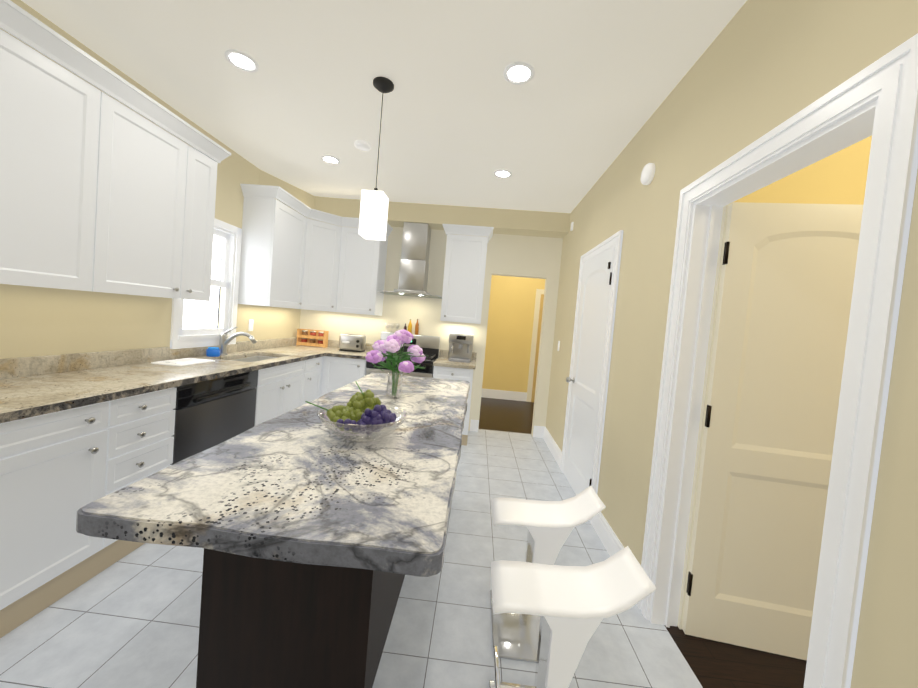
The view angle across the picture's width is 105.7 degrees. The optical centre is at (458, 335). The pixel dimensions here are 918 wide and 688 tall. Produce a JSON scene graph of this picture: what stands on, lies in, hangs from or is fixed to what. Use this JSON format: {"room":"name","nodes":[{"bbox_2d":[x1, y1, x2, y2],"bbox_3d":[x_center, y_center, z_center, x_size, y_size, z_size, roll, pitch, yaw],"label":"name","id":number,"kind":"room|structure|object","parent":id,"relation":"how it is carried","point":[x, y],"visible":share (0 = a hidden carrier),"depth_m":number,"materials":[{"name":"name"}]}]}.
{"room":"kitchen","nodes":[
{"label":"kitchen","id":0,"kind":"room"},
{"bbox_2d":[0,0,300,359],"bbox_3d":[-2.313,-0.249,1.569,0.120,2.770,6.290,5,2,3],"label":"wall","id":1,"kind":"structure","parent":0,"point":[39,321],"depth_m":2.22,"materials":[{"name":"paint"}]},
{"bbox_2d":[0,0,119,292],"bbox_3d":[-2.043,-0.800,1.592,0.318,1.130,0.563,5,2,3],"label":"upper cabinet","id":2,"kind":"object","parent":1,"relation":"attached to","point":[100,191],"depth_m":1.62,"materials":[{"name":"white wood"}]},
{"bbox_2d":[112,80,199,299],"bbox_3d":[-2.016,-0.815,2.077,0.318,1.130,0.661,5,2,3],"label":"upper cabinet","id":3,"kind":"object","parent":1,"relation":"attached to","point":[158,173],"depth_m":2.11,"materials":[{"name":"white wood"}]},
{"bbox_2d":[170,218,241,348],"bbox_3d":[-2.208,-0.462,3.004,0.160,1.105,0.700,5,2,3],"label":"window","id":4,"kind":"structure","parent":1,"relation":"in","point":[193,323],"depth_m":3.19,"materials":[{"name":"white"}]},
{"bbox_2d":[192,136,223,300],"bbox_3d":[-1.995,-0.827,2.445,0.318,1.130,0.328,5,2,3],"label":"upper cabinet","id":5,"kind":"object","parent":1,"relation":"attached to","point":[209,152],"depth_m":2.51,"materials":[{"name":"white wood"}]},
{"bbox_2d":[248,319,253,330],"bbox_3d":[-2.152,-0.105,3.598,0.006,0.120,0.070,5,2,3],"label":"electrical outlet plate","id":6,"kind":"object","parent":1,"relation":"attached to","point":[250,327],"depth_m":3.59,"materials":[{"name":"white plastic"}]},
{"bbox_2d":[238,184,309,308],"bbox_3d":[-1.904,-0.865,3.670,0.363,1.130,0.649,5,2,3],"label":"upper cabinet","id":7,"kind":"object","parent":1,"relation":"attached to","point":[291,258],"depth_m":3.37,"materials":[{"name":"white wood"}]},
{"bbox_2d":[302,208,345,311],"bbox_3d":[-1.720,-0.870,4.208,0.671,1.130,0.671,5,2,3],"label":"upper cabinet","id":8,"kind":"object","parent":1,"relation":"attached to","point":[325,242],"depth_m":4.09,"materials":[{"name":"white wood"}]},
{"bbox_2d":[21,0,746,212],"bbox_3d":[0.766,-1.467,2.434,5.950,0.100,8.440,5,2,3],"label":"ceiling","id":9,"kind":"structure","parent":0,"point":[462,119],"depth_m":2.04,"materials":[{"name":"paint"}]},
{"bbox_2d":[224,49,258,71],"bbox_3d":[-1.235,-1.561,1.982,0.167,0.008,0.167,5,2,-3],"label":"recessed light","id":10,"kind":"object","parent":9,"relation":"in","point":[241,60],"depth_m":1.98,"materials":[{"name":"white"}]},
{"bbox_2d":[321,155,339,163],"bbox_3d":[-1.168,-1.600,3.169,0.167,0.008,0.167,5,2,-3],"label":"recessed light","id":11,"kind":"object","parent":9,"relation":"in","point":[327,158],"depth_m":3.16,"materials":[{"name":"white"}]},
{"bbox_2d":[355,140,370,151],"bbox_3d":[-0.785,-1.542,2.839,0.130,0.036,0.130,5,2,3],"label":"ceiling detector","id":12,"kind":"object","parent":9,"relation":"attached to","point":[362,145],"visible":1,"depth_m":2.81,"materials":[{"name":"white plastic"}]},
{"bbox_2d":[358,77,393,240],"bbox_3d":[-0.488,-1.048,2.097,0.132,0.914,0.132,5,2,3],"label":"pendant light","id":13,"kind":"object","parent":9,"relation":"hanging from","point":[373,214],"visible":0.98,"depth_m":2.04,"materials":[{"name":"white glass"}]},
{"bbox_2d":[494,169,511,177],"bbox_3d":[0.398,-1.470,3.166,0.167,0.008,0.167,5,2,-3],"label":"recessed light","id":14,"kind":"object","parent":9,"relation":"in","point":[502,173],"depth_m":3.16,"materials":[{"name":"white"}]},
{"bbox_2d":[504,62,534,84],"bbox_3d":[0.327,-1.429,1.898,0.167,0.008,0.167,5,2,-3],"label":"recessed light","id":15,"kind":"object","parent":9,"relation":"in","point":[517,73],"depth_m":1.89,"materials":[{"name":"white"}]},
{"bbox_2d":[0,397,806,687],"bbox_3d":[0.531,1.371,2.539,5.950,0.060,8.440,5,2,3],"label":"floor","id":16,"kind":"structure","parent":0,"point":[131,619],"depth_m":1.56,"materials":[{"name":"tile"}]},
{"bbox_2d":[0,400,115,637],"bbox_3d":[-2.039,0.731,1.370,0.608,0.880,0.679,5,2,3],"label":"base cabinet","id":17,"kind":"object","parent":16,"relation":"on","point":[59,470],"depth_m":1.48,"materials":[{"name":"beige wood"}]},
{"bbox_2d":[108,387,176,566],"bbox_3d":[-2.011,0.715,1.867,0.608,0.880,0.434,5,2,3],"label":"base cabinet","id":18,"kind":"object","parent":16,"relation":"on","point":[145,423],"depth_m":1.85,"materials":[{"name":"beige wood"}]},
{"bbox_2d":[170,370,257,464],"bbox_3d":[-1.947,0.699,2.461,0.594,0.876,0.748,5,2,3],"label":"dishwasher","id":19,"kind":"object","parent":16,"relation":"on","point":[211,413],"visible":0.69,"depth_m":2.34,"materials":[{"name":"black metal"}]},
{"bbox_2d":[252,356,321,425],"bbox_3d":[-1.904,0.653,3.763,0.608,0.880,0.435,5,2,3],"label":"base cabinet","id":20,"kind":"object","parent":16,"relation":"on","point":[281,389],"depth_m":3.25,"materials":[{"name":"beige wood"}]},
{"bbox_2d":[0,337,337,422],"bbox_3d":[-1.957,0.217,1.588,0.660,0.140,5.998,5,2,3],"label":"countertop","id":21,"kind":"structure","parent":20,"relation":"on","point":[32,386],"depth_m":1.99,"materials":[{"name":"stone"}]},
{"bbox_2d":[151,358,214,366],"bbox_3d":[-2.035,0.195,2.585,0.220,0.014,0.320,5,2,3],"label":"cutting board","id":22,"kind":"object","parent":21,"relation":"on","point":[184,362],"visible":1,"depth_m":2.54,"materials":[{"name":"white plastic"}]},
{"bbox_2d":[206,347,220,356],"bbox_3d":[-2.123,0.139,3.009,0.100,0.081,0.098,5,2,3],"label":"sponge","id":23,"kind":"object","parent":21,"relation":"on","point":[212,351],"visible":0.98,"depth_m":2.97,"materials":[{"name":"blue plastic"}]},
{"bbox_2d":[219,327,256,354],"bbox_3d":[-1.991,0.052,3.125,0.336,0.268,0.081,5,2,3],"label":"faucet","id":24,"kind":"object","parent":21,"relation":"on","point":[224,341],"visible":0.96,"depth_m":3.12,"materials":[{"name":"grey metal"}]},
{"bbox_2d":[233,356,274,361],"bbox_3d":[-1.893,0.339,3.213,0.362,0.210,0.652,5,2,3],"label":"sink basin","id":25,"kind":"object","parent":21,"relation":"in","point":[254,359],"visible":0.06,"depth_m":3.46,"materials":[{"name":"silver metal"}]},
{"bbox_2d":[296,329,328,347],"bbox_3d":[-1.890,0.036,4.493,0.360,0.215,0.115,5,2,3],"label":"spice rack","id":26,"kind":"object","parent":21,"relation":"on","point":[310,337],"visible":1,"depth_m":4.46,"materials":[{"name":"brown wood"}]},
{"bbox_2d":[196,548,404,687],"bbox_3d":[-0.513,0.851,1.589,0.541,0.876,1.045,5,2,3],"label":"base cabinet","id":27,"kind":"object","parent":16,"relation":"on","point":[266,623],"visible":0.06,"depth_m":1.05,"materials":[{"name":"black wood"}]},
{"bbox_2d":[76,373,469,576],"bbox_3d":[-0.366,0.391,1.746,0.797,0.052,2.099,5,2,3],"label":"countertop","id":28,"kind":"structure","parent":27,"relation":"on","point":[302,484],"depth_m":0.86,"materials":[{"name":"stone"}]},
{"bbox_2d":[305,381,406,442],"bbox_3d":[-0.368,0.284,1.292,0.351,0.192,0.320,5,2,3],"label":"fruit bowl","id":29,"kind":"object","parent":28,"relation":"on","point":[366,413],"visible":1,"depth_m":1.24,"materials":[{"name":"clear glass"}]},
{"bbox_2d":[363,329,425,398],"bbox_3d":[-0.353,0.159,1.968,0.346,0.394,0.351,5,2,3],"label":"flower vase","id":30,"kind":"object","parent":28,"relation":"on","point":[382,351],"visible":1,"depth_m":1.95,"materials":[{"name":"clear glass"}]},
{"bbox_2d":[320,356,366,396],"bbox_3d":[-1.336,0.681,4.262,0.512,0.879,0.622,5,2,3],"label":"base cabinet","id":31,"kind":"object","parent":16,"relation":"on","point":[338,372],"visible":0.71,"depth_m":3.98,"materials":[{"name":"white wood"}]},
{"bbox_2d":[328,341,373,359],"bbox_3d":[-1.258,0.176,4.238,0.444,0.140,0.628,5,2,3],"label":"countertop","id":32,"kind":"structure","parent":31,"relation":"on","point":[333,346],"depth_m":4.15,"materials":[{"name":"stone"}]},
{"bbox_2d":[339,334,365,351],"bbox_3d":[-1.330,0.092,4.343,0.290,0.206,0.206,5,2,3],"label":"toaster","id":33,"kind":"object","parent":32,"relation":"on","point":[352,342],"visible":1,"depth_m":4.26,"materials":[{"name":"silver metal"}]},
{"bbox_2d":[365,332,439,377],"bbox_3d":[-0.683,0.584,4.199,0.759,1.185,0.649,5,2,3],"label":"range","id":34,"kind":"object","parent":16,"relation":"on","point":[429,346],"visible":0.21,"depth_m":4.29,"materials":[{"name":"black"}]},
{"bbox_2d":[385,323,399,332],"bbox_3d":[-0.859,-0.098,4.475,0.190,0.120,0.058,5,2,3],"label":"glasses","id":35,"kind":"object","parent":34,"relation":"on","point":[389,324],"visible":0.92,"depth_m":4.47,"materials":[{"name":"clear glass"}]},
{"bbox_2d":[404,319,411,333],"bbox_3d":[-0.653,-0.115,4.463,0.107,0.190,0.053,5,2,3],"label":"bottle","id":36,"kind":"object","parent":34,"relation":"on","point":[410,328],"depth_m":4.45,"materials":[{"name":"yellow glass"}]},
{"bbox_2d":[415,319,418,334],"bbox_3d":[-0.538,-0.111,4.457,0.048,0.200,0.047,5,2,3],"label":"bottle","id":37,"kind":"object","parent":34,"relation":"on","point":[417,324],"depth_m":4.44,"materials":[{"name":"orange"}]},
{"bbox_2d":[433,366,472,445],"bbox_3d":[-0.084,0.788,4.195,0.448,0.879,0.622,5,2,3],"label":"base cabinet","id":38,"kind":"object","parent":16,"relation":"on","point":[451,373],"visible":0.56,"depth_m":3.91,"materials":[{"name":"white wood"}]},
{"bbox_2d":[433,349,476,369],"bbox_3d":[-0.030,0.280,4.179,0.475,0.140,0.616,5,2,3],"label":"countertop","id":39,"kind":"structure","parent":38,"relation":"on","point":[442,360],"depth_m":3.99,"materials":[{"name":"stone"}]},
{"bbox_2d":[448,333,473,362],"bbox_3d":[0.024,0.145,4.270,0.290,0.330,0.303,5,2,3],"label":"coffee machine","id":40,"kind":"object","parent":39,"relation":"on","point":[460,347],"visible":1,"depth_m":4.18,"materials":[{"name":"silver metal"}]},
{"bbox_2d":[490,486,605,662],"bbox_3d":[0.374,1.036,1.615,0.470,0.652,0.360,5,2,3],"label":"bar stool","id":41,"kind":"object","parent":16,"relation":"on","point":[550,525],"visible":0.65,"depth_m":1.58,"materials":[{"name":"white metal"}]},
{"bbox_2d":[489,546,655,687],"bbox_3d":[0.329,1.049,1.152,0.470,0.652,0.360,5,2,3],"label":"bar stool","id":42,"kind":"object","parent":16,"relation":"on","point":[572,606],"visible":1,"depth_m":1.12,"materials":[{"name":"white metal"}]},
{"bbox_2d":[259,170,569,237],"bbox_3d":[-0.361,-1.452,3.949,3.306,0.223,0.998,5,2,3],"label":"wall","id":43,"kind":"structure","parent":0,"point":[525,223],"depth_m":4.15,"materials":[{"name":"paint"}]},
{"bbox_2d":[300,222,562,436],"bbox_3d":[-0.374,-0.199,4.553,3.430,2.770,0.120,5,2,3],"label":"wall","id":44,"kind":"structure","parent":0,"point":[524,256],"depth_m":4.47,"materials":[{"name":"paint"}]},
{"bbox_2d":[342,217,389,315],"bbox_3d":[-1.227,-0.834,4.332,0.530,1.130,0.372,5,2,3],"label":"upper cabinet","id":45,"kind":"object","parent":44,"relation":"attached to","point":[364,262],"depth_m":4.20,"materials":[{"name":"white wood"}]},
{"bbox_2d":[378,222,441,298],"bbox_3d":[-0.556,-0.925,4.192,0.756,0.874,0.566,5,2,3],"label":"range hood","id":46,"kind":"object","parent":44,"relation":"attached to","point":[414,269],"visible":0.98,"depth_m":4.21,"materials":[{"name":"silver metal"}]},
{"bbox_2d":[440,224,493,323],"bbox_3d":[0.069,-0.724,4.257,0.597,1.130,0.384,5,2,3],"label":"upper cabinet","id":47,"kind":"object","parent":44,"relation":"attached to","point":[464,277],"visible":1,"depth_m":4.12,"materials":[{"name":"white wood"}]},
{"bbox_2d":[484,301,489,362],"bbox_3d":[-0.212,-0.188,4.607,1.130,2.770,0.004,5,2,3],"label":"wall","id":48,"kind":"structure","parent":0,"point":[489,301],"depth_m":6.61,"materials":[{"name":"yellow paint"}]},
{"bbox_2d":[482,275,544,392],"bbox_3d":[1.034,-0.160,6.630,3.640,2.770,0.120,5,2,3],"label":"wall","id":49,"kind":"structure","parent":0,"point":[509,332],"depth_m":6.58,"materials":[{"name":"yellow paint"}]},
{"bbox_2d":[481,388,526,400],"bbox_3d":[0.924,1.137,6.625,3.396,0.170,0.018,5,2,3],"label":"baseboard","id":50,"kind":"structure","parent":49,"relation":"attached to","point":[504,394],"depth_m":6.62,"materials":[{"name":"white wood"}]},
{"bbox_2d":[526,289,543,401],"bbox_3d":[1.850,0.233,6.525,0.980,2.130,0.021,5,2,3],"label":"door frame","id":51,"kind":"structure","parent":49,"relation":"attached to","point":[535,343],"depth_m":6.54,"materials":[{"name":"beige wood"}]},
{"bbox_2d":[546,0,917,687],"bbox_3d":[1.097,0.043,1.327,0.120,2.770,6.170,5,2,3],"label":"wall","id":52,"kind":"structure","parent":0,"point":[760,68],"depth_m":1.45,"materials":[{"name":"paint"}]},
{"bbox_2d":[542,426,561,468],"bbox_3d":[1.065,1.257,3.982,0.016,0.150,0.982,5,2,3],"label":"baseboard","id":53,"kind":"structure","parent":52,"relation":"attached to","point":[555,450],"depth_m":3.92,"materials":[{"name":"white wood"}]},
{"bbox_2d":[563,247,614,494],"bbox_3d":[1.050,0.342,2.975,0.088,2.028,0.778,5,2,3],"label":"closed door","id":54,"kind":"structure","parent":52,"relation":"in","point":[594,303],"depth_m":2.93,"materials":[{"name":"white wood"}]},
{"bbox_2d":[560,230,622,524],"bbox_3d":[1.090,0.302,2.974,0.021,2.130,0.960,5,2,3],"label":"door frame","id":55,"kind":"structure","parent":52,"relation":"attached to","point":[615,240],"depth_m":2.54,"materials":[{"name":"white wood"}]},
{"bbox_2d":[592,512,623,556],"bbox_3d":[0.963,1.316,2.168,0.016,0.150,0.726,5,2,3],"label":"baseboard","id":56,"kind":"structure","parent":52,"relation":"attached to","point":[611,542],"depth_m":2.27,"materials":[{"name":"white wood"}]},
{"bbox_2d":[640,163,654,184],"bbox_3d":[1.144,-0.982,2.118,0.038,0.124,0.124,5,2,3],"label":"smoke detector","id":57,"kind":"object","parent":52,"relation":"attached to","point":[647,174],"visible":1,"depth_m":2.09,"materials":[{"name":"white plastic"}]},
{"bbox_2d":[682,202,862,659],"bbox_3d":[1.521,0.438,1.537,0.768,2.020,0.182,5,2,3],"label":"open door","id":58,"kind":"structure","parent":52,"relation":"in","point":[787,276],"depth_m":1.57,"materials":[{"name":"beige wood"}]},
{"bbox_2d":[637,33,917,687],"bbox_3d":[1.057,0.362,1.290,0.145,2.130,0.950,5,2,3],"label":"trim","id":59,"kind":"structure","parent":52,"relation":"attached to","point":[877,100],"depth_m":0.90,"materials":[{"name":"white wood"}]},
{"bbox_2d":[730,135,871,204],"bbox_3d":[2.378,0.133,1.754,2.400,2.770,0.120,5,2,3],"label":"wall","id":60,"kind":"structure","parent":0,"point":[839,177],"depth_m":1.70,"materials":[{"name":"yellow paint"}]},
{"bbox_3d":[1.062,0.104,-0.403,0.004,2.770,2.470,5,2,3],"label":"wall","id":61,"kind":"structure","parent":0,"visible":0},
{"bbox_2d":[677,204,728,628],"bbox_3d":[1.141,0.370,1.270,0.021,2.130,0.920,5,2,3],"label":"trim","id":62,"kind":"structure","parent":61,"relation":"attached to","point":[703,406],"depth_m":1.65,"materials":[{"name":"beige wood"}]}
]}

